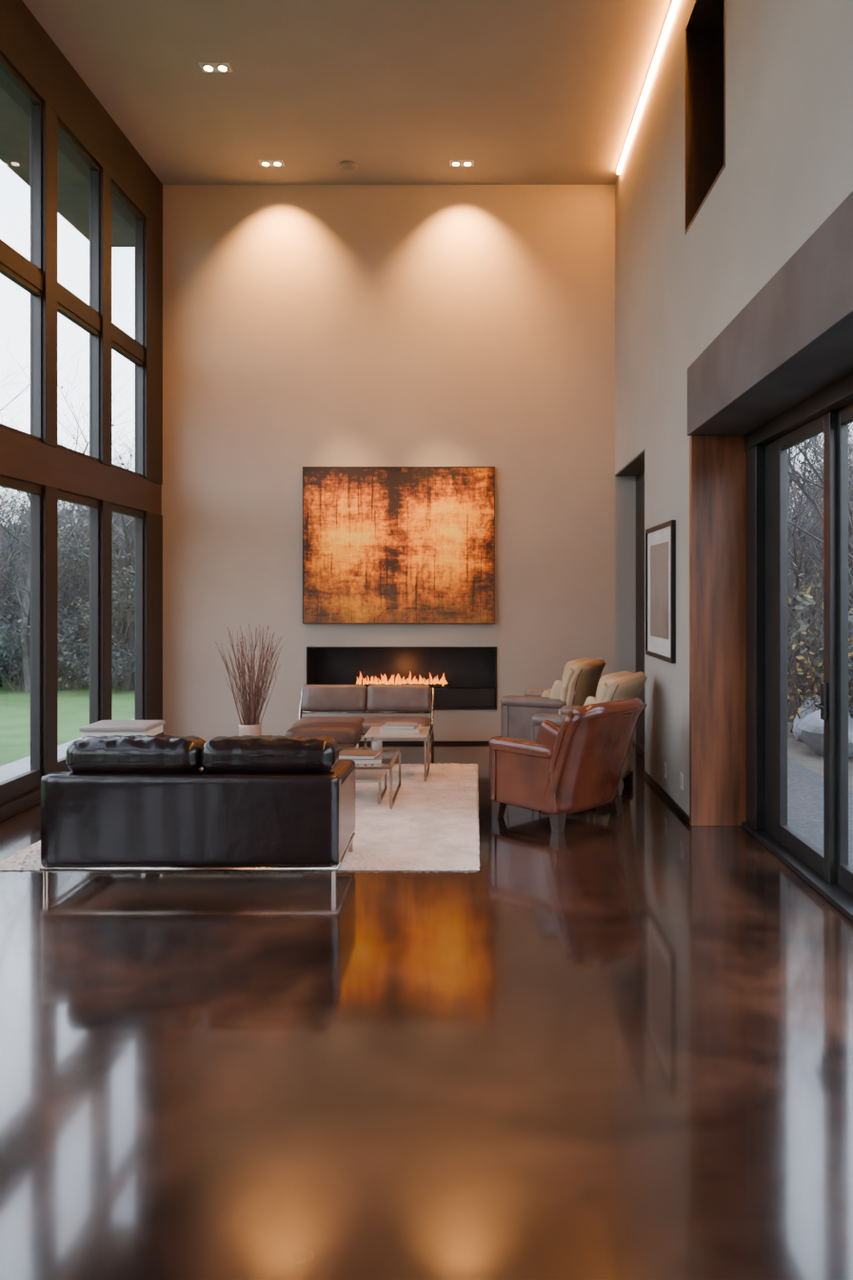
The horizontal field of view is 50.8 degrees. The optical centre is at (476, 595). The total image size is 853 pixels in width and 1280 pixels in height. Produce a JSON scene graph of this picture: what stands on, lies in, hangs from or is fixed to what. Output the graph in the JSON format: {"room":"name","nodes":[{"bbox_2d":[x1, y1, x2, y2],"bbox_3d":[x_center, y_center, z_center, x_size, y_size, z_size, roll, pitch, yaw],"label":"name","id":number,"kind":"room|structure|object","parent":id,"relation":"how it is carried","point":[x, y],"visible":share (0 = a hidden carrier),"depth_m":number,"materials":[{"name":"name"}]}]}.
{"room":"living room","nodes":[
{"label":"living room","id":0,"kind":"room"},
{"bbox_2d":[0,0,164,821],"bbox_3d":[-3.487,-1.410,3.320,0.266,6.020,12.640,0,0,0],"label":"window","id":1,"kind":"structure","parent":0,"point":[65,114],"depth_m":7.84,"materials":[{"name":"brown wood"}]},
{"bbox_2d":[0,86,134,247],"bbox_3d":[-3.990,-4.080,3.620,0.720,0.200,13.240,0,0,0],"label":"roof eave","id":2,"kind":"object","parent":1,"relation":"attached to","point":[73,188],"visible":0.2,"depth_m":8.47},
{"bbox_2d":[21,0,672,184],"bbox_3d":[-0.660,-4.560,3.470,5.920,0.280,13.340,0,0,0],"label":"ceiling","id":3,"kind":"structure","parent":0,"point":[529,91],"depth_m":7.69,"materials":[{"name":"paint"}]},
{"bbox_2d":[198,62,232,72],"bbox_3d":[-2.180,-4.412,7.490,0.250,0.016,0.130,0,0,0],"label":"recessed light","id":4,"kind":"object","parent":3,"relation":"in","point":[206,67],"visible":1,"depth_m":7.48,"materials":[{"name":"white plastic"}]},
{"bbox_2d":[258,160,284,166],"bbox_3d":[-2.090,-4.412,9.150,0.250,0.016,0.130,0,0,0],"label":"recessed light","id":5,"kind":"object","parent":3,"relation":"in","point":[264,163],"visible":1,"depth_m":9.13,"materials":[{"name":"white plastic"}]},
{"bbox_2d":[339,160,358,171],"bbox_3d":[-1.312,-4.402,9.200,0.190,0.035,0.190,0,0,0],"label":"smoke detector","id":6,"kind":"object","parent":3,"relation":"attached to","point":[349,166],"visible":1,"depth_m":9.16,"materials":[{"name":"white plastic"}]},
{"bbox_2d":[449,160,474,166],"bbox_3d":[-0.146,-4.412,9.150,0.250,0.016,0.130,0,0,0],"label":"recessed light","id":7,"kind":"object","parent":3,"relation":"in","point":[452,163],"visible":1,"depth_m":9.13,"materials":[{"name":"white plastic"}]},
{"bbox_2d":[616,0,679,174],"bbox_3d":[1.476,-4.397,4.150,0.043,0.045,10.300,0,0,0],"label":"light strip","id":8,"kind":"object","parent":3,"relation":"attached to","point":[674,3],"visible":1,"depth_m":7.61,"materials":[{"name":"white plastic"}]},
{"bbox_2d":[161,184,636,743],"bbox_3d":[-0.660,-1.550,9.890,5.920,6.300,0.500,0,0,0],"label":"wall","id":9,"kind":"structure","parent":0,"point":[234,256],"depth_m":9.64,"materials":[{"name":"paint"}]},
{"bbox_2d":[302,466,495,623],"bbox_3d":[-0.827,-0.536,9.609,2.059,1.681,0.058,0,0,0],"label":"abstract painting","id":10,"kind":"object","parent":9,"relation":"attached to","point":[382,545],"visible":1,"depth_m":9.59,"materials":[{"name":"orange paint"}]},
{"bbox_2d":[306,646,497,709],"bbox_3d":[-0.799,0.892,9.844,2.051,0.677,0.432,0,0,0],"label":"linear fireplace","id":11,"kind":"object","parent":9,"relation":"on","point":[470,672],"visible":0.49,"depth_m":10.05,"materials":[{"name":"metal"}]},
{"bbox_2d":[356,671,447,685],"bbox_3d":[-0.810,0.910,9.806,1.003,0.159,0.108,0,0,0],"label":"flames","id":12,"kind":"object","parent":11,"relation":"in","point":[384,678],"visible":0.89,"depth_m":9.80,"materials":[{"name":"orange"}]},
{"bbox_2d":[205,740,634,743],"bbox_3d":[-0.835,1.585,9.633,5.070,0.030,0.015,0,0,0],"label":"baseboard","id":13,"kind":"structure","parent":9,"relation":"attached to","point":[360,742],"depth_m":9.62,"materials":[{"name":"black wood"}]},
{"bbox_2d":[306,709,497,740],"bbox_3d":[-0.799,1.415,9.890,2.051,0.369,0.500,0,0,0],"label":"wall","id":14,"kind":"structure","parent":0,"point":[449,725],"depth_m":9.64,"materials":[{"name":"paint"}]},
{"bbox_2d":[0,743,852,1279],"bbox_3d":[-0.800,1.660,3.330,5.640,0.120,12.660,0,0,0],"label":"floor","id":15,"kind":"structure","parent":0,"point":[610,1047],"depth_m":3.02,"materials":[{"name":"concrete"}]},
{"bbox_2d":[40,734,355,890],"bbox_3d":[-1.555,1.192,5.200,1.620,0.816,0.724,0,0,0],"label":"leather sofa","id":16,"kind":"object","parent":15,"relation":"on","point":[130,803],"visible":1,"depth_m":4.84,"materials":[{"name":"black leather"},{"name":"polished steel"}]},
{"bbox_2d":[0,762,479,870],"bbox_3d":[-1.410,1.589,6.825,2.870,0.018,3.260,0,0,0],"label":"area rug","id":17,"kind":"object","parent":15,"relation":"on","point":[432,824],"visible":0.33,"depth_m":6.16,"materials":[{"name":"carpet"}]},
{"bbox_2d":[79,720,164,738],"bbox_3d":[-2.580,1.260,6.550,0.480,0.644,0.400,0,0,0],"label":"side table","id":18,"kind":"object","parent":17,"relation":"on","point":[108,728],"visible":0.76,"depth_m":6.41,"materials":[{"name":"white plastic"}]},
{"bbox_2d":[215,623,282,736],"bbox_3d":[-1.998,0.917,7.825,0.619,1.329,0.718,0,0,0],"label":"vase","id":19,"kind":"object","parent":17,"relation":"on","point":[251,726],"visible":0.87,"depth_m":7.80,"materials":[{"name":"ceramic"}]},
{"bbox_2d":[285,721,362,765],"bbox_3d":[-1.330,1.356,7.900,0.620,0.452,0.500,0,0,0],"label":"leather ottoman","id":20,"kind":"object","parent":17,"relation":"on","point":[347,734],"visible":0.71,"depth_m":7.68,"materials":[{"name":"leather"}]},
{"bbox_2d":[339,748,400,809],"bbox_3d":[-1.085,1.426,7.020,0.930,0.312,0.800,0,0,0],"label":"coffee table","id":21,"kind":"object","parent":17,"relation":"on","point":[397,753],"visible":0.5,"depth_m":6.76,"materials":[{"name":"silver metal"}]},
{"bbox_2d":[339,749,381,764],"bbox_3d":[-0.900,1.236,6.850,0.371,0.065,0.284,0,0,-3],"label":"book stack","id":22,"kind":"object","parent":21,"relation":"on","point":[359,756],"visible":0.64,"depth_m":6.75,"materials":[{"name":"paper"}]},
{"bbox_2d":[372,740,381,752],"bbox_3d":[-0.800,1.224,7.250,0.080,0.089,0.080,0,0,0],"label":"candle jar","id":23,"kind":"object","parent":21,"relation":"on","point":[376,744],"visible":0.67,"depth_m":7.22,"materials":[{"name":"white glass"}]},
{"bbox_2d":[364,726,429,781],"bbox_3d":[-0.685,1.386,7.860,0.530,0.392,0.520,0,0,0],"label":"coffee table","id":24,"kind":"object","parent":17,"relation":"on","point":[372,732],"visible":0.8,"depth_m":7.64,"materials":[{"name":"stone"}]},
{"bbox_2d":[380,721,420,733],"bbox_3d":[-0.660,1.159,7.850,0.340,0.060,0.280,0,0,-3],"label":"book stack","id":25,"kind":"object","parent":24,"relation":"on","point":[390,727],"visible":1,"depth_m":7.74,"materials":[{"name":"paper"}]},
{"bbox_2d":[290,684,434,763],"bbox_3d":[-1.100,1.251,8.705,1.352,0.704,0.762,0,0,0],"label":"leather loveseat","id":26,"kind":"object","parent":15,"relation":"on","point":[313,698],"visible":0.76,"depth_m":8.93,"materials":[{"name":"leather"}]},
{"bbox_2d":[500,657,606,739],"bbox_3d":[0.766,1.099,8.521,0.865,1.002,0.770,0,0,24],"label":"upholstered armchair","id":27,"kind":"object","parent":15,"relation":"on","point":[581,677],"visible":0.63,"depth_m":8.23,"materials":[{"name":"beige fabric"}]},
{"bbox_2d":[488,698,647,833],"bbox_3d":[0.680,1.159,6.410,0.790,0.882,0.935,0,0,-45],"label":"leather armchair","id":28,"kind":"object","parent":15,"relation":"on","point":[575,766],"visible":1,"depth_m":6.14,"materials":[{"name":"brown leather"}]},
{"bbox_2d":[531,670,648,785],"bbox_3d":[0.964,1.114,7.366,0.805,0.972,0.750,0,0,28],"label":"upholstered armchair","id":29,"kind":"object","parent":15,"relation":"on","point":[624,685],"visible":0.27,"depth_m":7.13,"materials":[{"name":"beige fabric"}]},
{"bbox_2d":[615,0,852,816],"bbox_3d":[1.740,-1.410,3.320,0.480,6.020,12.640,0,0,0],"label":"wall","id":30,"kind":"structure","parent":0,"point":[789,167],"depth_m":6.22,"materials":[{"name":"paint"}]},
{"bbox_2d":[615,448,645,771],"bbox_3d":[1.627,0.150,8.780,0.265,2.900,1.720,0,0,0],"label":"trim","id":31,"kind":"structure","parent":30,"relation":"attached to","point":[636,466],"depth_m":8.38,"materials":[{"name":"paint"}]},
{"bbox_2d":[636,470,644,751],"bbox_3d":[1.714,0.160,8.789,0.092,2.880,1.698,0,0,0],"label":"door","id":32,"kind":"structure","parent":30,"relation":"in","point":[640,478],"depth_m":9.29,"materials":[{"name":"brown wood"}]},
{"bbox_2d":[645,520,676,662],"bbox_3d":[1.482,-0.028,7.230,0.034,1.075,1.040,0,0,0],"label":"framed picture","id":33,"kind":"object","parent":30,"relation":"attached to","point":[660,539],"visible":1,"depth_m":7.13,"materials":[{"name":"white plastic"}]},
{"bbox_2d":[664,761,667,779],"bbox_3d":[1.494,1.380,7.050,0.011,0.120,0.080,0,0,0],"label":"wall outlet","id":34,"kind":"object","parent":30,"relation":"attached to","point":[666,764],"visible":1,"depth_m":7.03,"materials":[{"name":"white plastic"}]},
{"bbox_2d":[643,771,689,823],"bbox_3d":[1.492,1.577,7.085,0.015,0.045,1.650,0,0,0],"label":"baseboard","id":35,"kind":"structure","parent":30,"relation":"attached to","point":[676,807],"depth_m":6.93,"materials":[{"name":"black wood"}]},
{"bbox_2d":[680,772,683,790],"bbox_3d":[1.494,1.350,6.500,0.011,0.120,0.080,0,0,0],"label":"wall outlet","id":36,"kind":"object","parent":30,"relation":"attached to","point":[682,773],"visible":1,"depth_m":6.48,"materials":[{"name":"white plastic"}]},
{"bbox_2d":[684,0,725,235],"bbox_3d":[1.738,-3.320,5.895,0.484,1.480,1.030,0,0,0],"label":"clerestory opening","id":37,"kind":"object","parent":30,"relation":"attached to","point":[705,30],"visible":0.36,"depth_m":6.39,"materials":[{"name":"brown wood"}]},
{"bbox_2d":[689,435,746,825],"bbox_3d":[1.696,0.245,6.230,0.408,2.710,0.060,0,0,0],"label":"column","id":38,"kind":"structure","parent":30,"relation":"attached to","point":[717,463],"depth_m":6.20,"materials":[{"name":"brown wood"}]},
{"bbox_2d":[687,191,852,436],"bbox_3d":[1.725,-1.345,1.620,0.510,0.470,9.240,0,0,0],"label":"beam","id":39,"kind":"structure","parent":30,"relation":"attached to","point":[793,339],"depth_m":4.46,"materials":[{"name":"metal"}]},
{"bbox_2d":[741,370,852,921],"bbox_3d":[1.930,0.245,1.610,0.180,2.710,9.220,0,0,0],"label":"door","id":40,"kind":"structure","parent":30,"relation":"in","point":[830,410],"depth_m":5.48,"materials":[{"name":"metal"}]},
{"label":"outside","id":41,"kind":"structure","parent":0,"visible":0},
{"bbox_2d":[787,721,852,792],"bbox_3d":[32.750,1.775,15.000,74.500,0.250,90.000,0,0,0],"label":"ground","id":42,"kind":"structure","parent":41,"point":[798,751],"depth_m":9.10,"materials":[{"name":"grey concrete"}]},
{"bbox_2d":[792,695,852,741],"bbox_3d":[4.017,1.471,10.205,0.866,0.628,0.705,0,0,0],"label":"boulder","id":43,"kind":"object","parent":42,"relation":"on","point":[797,721],"visible":0.19,"depth_m":10.10,"materials":[{"name":"grey stone"}]},
{"bbox_2d":[798,709,852,757],"bbox_3d":[3.756,1.458,9.276,0.788,0.551,0.718,0,0,0],"label":"boulder","id":44,"kind":"object","parent":42,"relation":"on","point":[810,728],"visible":0.4,"depth_m":9.15,"materials":[{"name":"grey stone"}]},
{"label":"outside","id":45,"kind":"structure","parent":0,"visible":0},
{"bbox_2d":[0,668,134,766],"bbox_3d":[-37.250,1.765,15.000,65.500,0.270,90.000,0,0,0],"label":"lawn","id":46,"kind":"structure","parent":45,"point":[73,704],"depth_m":12.21,"materials":[{"name":"green plant"}]},
{"bbox_2d":[0,324,852,732],"bbox_3d":[-1.620,-2.946,16.172,54.142,9.750,51.540,0,0,0],"label":"tree line","id":47,"kind":"object","parent":46,"relation":"on","point":[805,517],"visible":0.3,"depth_m":14.76,"materials":[{"name":"green plant"}]},
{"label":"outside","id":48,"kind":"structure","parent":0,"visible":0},
{"bbox_2d":[0,718,852,867],"bbox_3d":[-0.700,1.760,2.000,7.600,0.280,20.000,0,0,0],"label":"patio slab","id":49,"kind":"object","parent":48,"point":[805,786],"depth_m":7.13,"materials":[{"name":"concrete"}]}
]}

